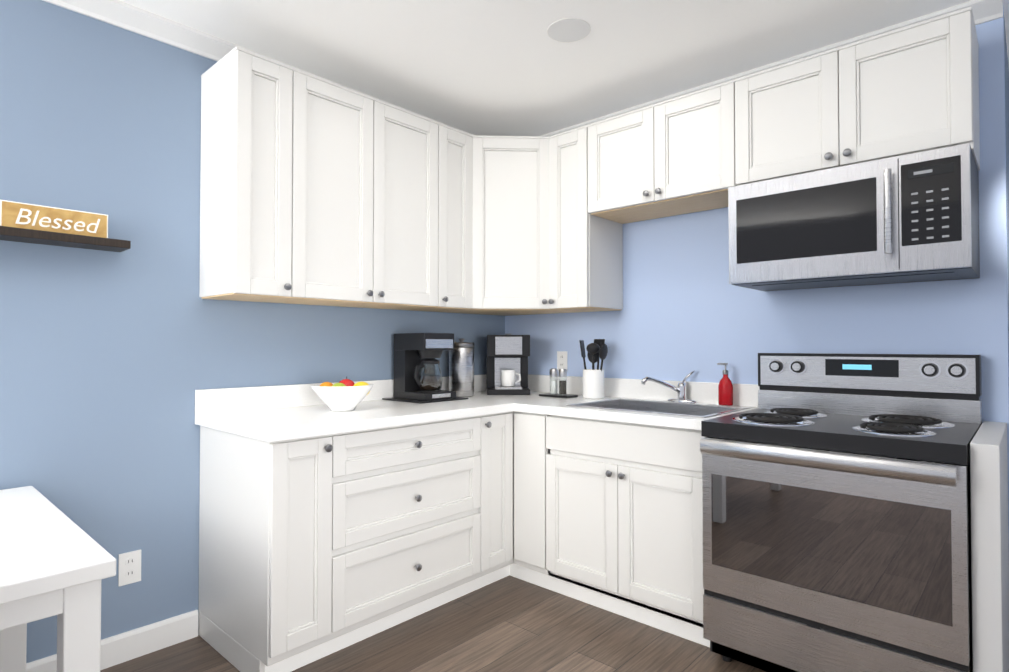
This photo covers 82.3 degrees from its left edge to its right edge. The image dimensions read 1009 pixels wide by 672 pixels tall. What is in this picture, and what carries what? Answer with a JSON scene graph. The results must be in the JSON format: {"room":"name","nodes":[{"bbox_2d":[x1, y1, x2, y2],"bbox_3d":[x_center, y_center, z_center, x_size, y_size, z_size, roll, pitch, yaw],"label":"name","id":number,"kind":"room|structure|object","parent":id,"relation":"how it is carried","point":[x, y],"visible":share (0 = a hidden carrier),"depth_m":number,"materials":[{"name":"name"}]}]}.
{"room":"kitchen","nodes":[
{"label":"kitchen","id":0,"kind":"room"},
{"bbox_2d":[0,0,504,662],"bbox_3d":[-1.483,-0.005,2.124,0.100,2.395,4.500,-1,-1,42],"label":"wall","id":1,"kind":"structure","parent":0,"point":[110,362],"depth_m":2.14,"materials":[{"name":"blue paint"}]},
{"bbox_2d":[0,226,130,251],"bbox_3d":[-1.822,-0.331,1.589,0.123,0.028,1.345,-1,-1,42],"label":"floating shelf","id":2,"kind":"object","parent":1,"relation":"attached to","point":[14,234],"visible":1,"depth_m":1.92,"materials":[{"name":"brown wood"}]},
{"bbox_2d":[0,200,107,237],"bbox_3d":[-1.510,-0.386,1.945,0.028,0.090,0.290,-1,-1,42],"label":"blessed sign","id":3,"kind":"object","parent":2,"relation":"on","point":[36,217],"visible":1,"depth_m":1.93,"materials":[{"name":"brown wood"}]},
{"bbox_2d":[26,610,197,671],"bbox_3d":[-2.090,1.129,1.355,0.014,0.102,2.571,-1,-1,42],"label":"baseboard","id":4,"kind":"structure","parent":1,"relation":"attached to","point":[136,643],"depth_m":2.14,"materials":[{"name":"white wood"}]},
{"bbox_2d":[118,549,140,586],"bbox_3d":[-1.385,0.858,2.136,0.008,0.116,0.072,-1,-1,42],"label":"outlet","id":5,"kind":"object","parent":1,"relation":"attached to","point":[129,567],"visible":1,"depth_m":2.13,"materials":[{"name":"white plastic"}]},
{"bbox_2d":[199,46,310,302],"bbox_3d":[-1.012,-0.607,2.322,0.338,0.902,0.277,-1,-1,42],"label":"upper cabinet","id":6,"kind":"object","parent":1,"relation":"attached to","point":[255,174],"depth_m":2.22,"materials":[{"name":"white wood"}]},
{"bbox_2d":[43,0,473,134],"bbox_3d":[-1.452,-1.173,2.048,0.072,0.062,4.400,-1,-1,42],"label":"crown molding","id":7,"kind":"structure","parent":1,"relation":"attached to","point":[126,16],"depth_m":2.19,"materials":[{"name":"white wood"}]},
{"bbox_2d":[279,75,390,306],"bbox_3d":[-0.830,-0.604,2.521,0.338,0.902,0.492,-1,-1,42],"label":"upper cabinet","id":8,"kind":"object","parent":1,"relation":"attached to","point":[315,190],"depth_m":2.47,"materials":[{"name":"white wood"}]},
{"bbox_2d":[355,105,430,310],"bbox_3d":[-0.574,-0.599,2.801,0.338,0.902,0.491,-1,-1,42],"label":"upper cabinet","id":9,"kind":"object","parent":1,"relation":"attached to","point":[409,232],"depth_m":2.71,"materials":[{"name":"white wood"}]},
{"bbox_2d":[411,120,470,313],"bbox_3d":[-0.358,-0.596,3.013,0.372,0.902,0.342,-1,-1,42],"label":"upper cabinet","id":10,"kind":"object","parent":1,"relation":"attached to","point":[450,147],"depth_m":2.90,"materials":[{"name":"white wood"}]},
{"bbox_2d":[100,575,766,671],"bbox_3d":[0.221,1.203,1.227,3.800,0.050,5.500,-1,-1,42],"label":"floor","id":11,"kind":"structure","parent":0,"point":[509,623],"depth_m":2.22,"materials":[{"name":"wood"}]},
{"bbox_2d":[0,486,115,671],"bbox_3d":[-1.621,0.828,1.117,0.975,0.695,1.245,-1,-1,42],"label":"table","id":12,"kind":"object","parent":11,"relation":"on","point":[54,560],"visible":1,"depth_m":1.24,"materials":[{"name":"white wood"}]},
{"bbox_2d":[198,426,337,671],"bbox_3d":[-0.921,0.773,2.192,0.618,0.841,0.227,-1,-1,42],"label":"base cabinet","id":13,"kind":"object","parent":11,"relation":"on","point":[312,549],"depth_m":2.03,"materials":[{"name":"white wood"}]},
{"bbox_2d":[338,414,493,650],"bbox_3d":[-0.590,0.779,2.555,0.618,0.841,0.870,-1,-1,42],"label":"base cabinet","id":14,"kind":"object","parent":11,"relation":"on","point":[416,501],"depth_m":2.34,"materials":[{"name":"white wood"}]},
{"bbox_2d":[195,374,558,441],"bbox_3d":[-0.374,0.291,2.768,0.660,0.138,1.843,-1,-1,42],"label":"countertop","id":15,"kind":"structure","parent":14,"relation":"on","point":[277,413],"depth_m":2.40,"materials":[{"name":"stone"}]},
{"bbox_2d":[311,376,373,410],"bbox_3d":[-0.692,0.245,2.468,0.260,0.142,0.260,-1,-1,42],"label":"fruit bowl","id":16,"kind":"object","parent":15,"relation":"on","point":[346,394],"visible":1,"depth_m":2.40,"materials":[{"name":"white ceramic"}]},
{"bbox_2d":[382,333,468,402],"bbox_3d":[-0.405,0.156,2.966,0.305,0.337,0.320,-1,-1,42],"label":"coffee maker","id":17,"kind":"object","parent":15,"relation":"on","point":[417,379],"visible":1,"depth_m":2.92,"materials":[{"name":"black plastic"}]},
{"bbox_2d":[449,338,474,396],"bbox_3d":[-0.236,0.170,3.184,0.142,0.315,0.142,-1,-1,42],"label":"steel canister","id":18,"kind":"object","parent":15,"relation":"on","point":[461,369],"visible":0.92,"depth_m":3.12,"materials":[{"name":"silver metal"}]},
{"bbox_2d":[487,334,529,394],"bbox_3d":[0.018,0.159,3.359,0.240,0.343,0.290,0,-1,-3],"label":"pod coffee maker","id":19,"kind":"object","parent":15,"relation":"on","point":[507,363],"visible":1,"depth_m":3.24,"materials":[{"name":"black plastic"}]},
{"bbox_2d":[539,368,577,397],"bbox_3d":[0.290,0.251,3.122,0.190,0.152,0.100,-1,-1,42],"label":"salt","id":20,"kind":"object","parent":15,"relation":"on","point":[555,372],"visible":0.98,"depth_m":3.10,"materials":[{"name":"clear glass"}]},
{"bbox_2d":[494,411,513,581],"bbox_3d":[-0.261,0.785,2.915,0.618,0.841,0.218,-1,-1,42],"label":"base cabinet","id":21,"kind":"object","parent":11,"relation":"on","point":[503,422],"depth_m":2.75,"materials":[{"name":"white wood"}]},
{"bbox_2d":[514,411,629,597],"bbox_3d":[0.338,0.785,2.940,0.273,0.841,0.618,-1,-1,42],"label":"base cabinet","id":22,"kind":"object","parent":11,"relation":"on","point":[572,474],"depth_m":2.58,"materials":[{"name":"white wood"}]},
{"bbox_2d":[519,376,759,429],"bbox_3d":[0.615,0.368,2.679,0.920,0.293,0.640,-1,-1,42],"label":"countertop","id":23,"kind":"structure","parent":22,"relation":"on","point":[624,400],"depth_m":2.76,"materials":[{"name":"stone"}]},
{"bbox_2d":[579,339,607,398],"bbox_3d":[0.470,0.171,3.033,0.155,0.309,0.113,-1,-1,42],"label":"utensil crock","id":24,"kind":"object","parent":23,"relation":"on","point":[593,382],"visible":1,"depth_m":2.99,"materials":[{"name":"white ceramic"}]},
{"bbox_2d":[641,370,696,402],"bbox_3d":[0.791,0.240,2.752,0.182,0.155,0.254,-1,-1,42],"label":"faucet","id":25,"kind":"object","parent":23,"relation":"on","point":[680,390],"visible":1,"depth_m":2.78,"materials":[{"name":"silver metal"}]},
{"bbox_2d":[717,363,732,405],"bbox_3d":[1.012,0.220,2.647,0.068,0.192,0.046,-1,-1,42],"label":"soap bottle","id":26,"kind":"object","parent":23,"relation":"on","point":[725,391],"visible":1,"depth_m":2.63,"materials":[{"name":"red plastic"}]},
{"bbox_2d":[700,353,981,671],"bbox_3d":[1.200,0.629,2.067,0.756,1.124,0.730,-1,-1,42],"label":"stove","id":27,"kind":"object","parent":11,"relation":"on","point":[836,513],"visible":1,"depth_m":1.87,"materials":[{"name":"grey metal"}]},
{"bbox_2d":[119,0,1008,135],"bbox_3d":[0.221,-1.232,1.267,3.800,0.030,5.500,-1,-1,42],"label":"ceiling","id":28,"kind":"structure","parent":0,"point":[495,67],"depth_m":2.37,"materials":[{"name":"white paint"}]},
{"bbox_2d":[547,18,590,41],"bbox_3d":[0.253,-1.198,2.266,0.170,0.002,0.170,-1,-1,42],"label":"recessed light","id":29,"kind":"object","parent":28,"relation":"in","point":[569,30],"visible":1,"depth_m":2.26,"materials":[{"name":"white"}]},
{"bbox_2d":[505,8,1008,531],"bbox_3d":[0.929,0.007,2.902,2.415,2.395,0.100,-1,-1,42],"label":"wall","id":30,"kind":"structure","parent":0,"point":[685,312],"depth_m":2.61,"materials":[{"name":"blue paint"}]},
{"bbox_2d":[471,135,578,315],"bbox_3d":[0.025,-0.592,3.209,0.675,0.902,0.676,-1,-1,42],"label":"upper cabinet","id":31,"kind":"object","parent":30,"relation":"attached to","point":[513,177],"depth_m":3.02,"materials":[{"name":"white wood"}]},
{"bbox_2d":[557,351,567,370],"bbox_3d":[0.336,0.147,3.366,0.072,0.116,0.008,-1,-1,42],"label":"outlet","id":32,"kind":"object","parent":30,"relation":"attached to","point":[562,359],"visible":0.98,"depth_m":3.36,"materials":[{"name":"white plastic"}]},
{"bbox_2d":[555,125,622,311],"bbox_3d":[0.405,-0.595,3.067,0.289,0.902,0.373,-1,-1,42],"label":"upper cabinet","id":33,"kind":"object","parent":30,"relation":"attached to","point":[588,254],"depth_m":2.94,"materials":[{"name":"white wood"}]},
{"bbox_2d":[587,100,686,229],"bbox_3d":[0.678,-0.820,2.845,0.418,0.458,0.339,-1,-1,42],"label":"upper cabinet","id":34,"kind":"object","parent":30,"relation":"attached to","point":[627,152],"depth_m":2.73,"materials":[{"name":"white wood"}]},
{"bbox_2d":[667,74,750,213],"bbox_3d":[0.925,-0.824,2.620,0.477,0.458,0.339,-1,-1,42],"label":"upper cabinet","id":35,"kind":"object","parent":30,"relation":"attached to","point":[709,129],"depth_m":2.46,"materials":[{"name":"white wood"}]},
{"bbox_2d":[541,0,1002,136],"bbox_3d":[0.904,-1.161,2.827,2.325,0.062,0.072,-1,-1,42],"label":"crown molding","id":36,"kind":"structure","parent":30,"relation":"attached to","point":[984,11],"depth_m":2.33,"materials":[{"name":"white wood"}]},
{"bbox_2d":[751,41,858,182],"bbox_3d":[1.199,-0.828,2.370,0.492,0.458,0.339,-1,-1,42],"label":"upper cabinet","id":37,"kind":"object","parent":30,"relation":"attached to","point":[805,111],"depth_m":2.20,"materials":[{"name":"white wood"}]},
{"bbox_2d":[859,6,979,170],"bbox_3d":[1.459,-0.832,2.133,0.439,0.458,0.339,-1,-1,42],"label":"upper cabinet","id":38,"kind":"object","parent":30,"relation":"attached to","point":[919,82],"depth_m":1.97,"materials":[{"name":"white wood"}]},
{"bbox_2d":[728,143,979,290],"bbox_3d":[1.297,-0.403,2.190,0.754,0.392,0.462,-1,-1,42],"label":"over-the-range microwave","id":39,"kind":"object","parent":38,"relation":"attached to","point":[909,218],"visible":1,"depth_m":2.02,"materials":[{"name":"silver metal"}]},
{"bbox_2d":[1004,20,1008,338],"bbox_3d":[2.010,0.002,2.593,0.400,2.395,0.900,-1,-1,42],"label":"wall","id":40,"kind":"structure","parent":0,"point":[1007,114],"depth_m":2.26,"materials":[{"name":"blue paint"}]}
]}

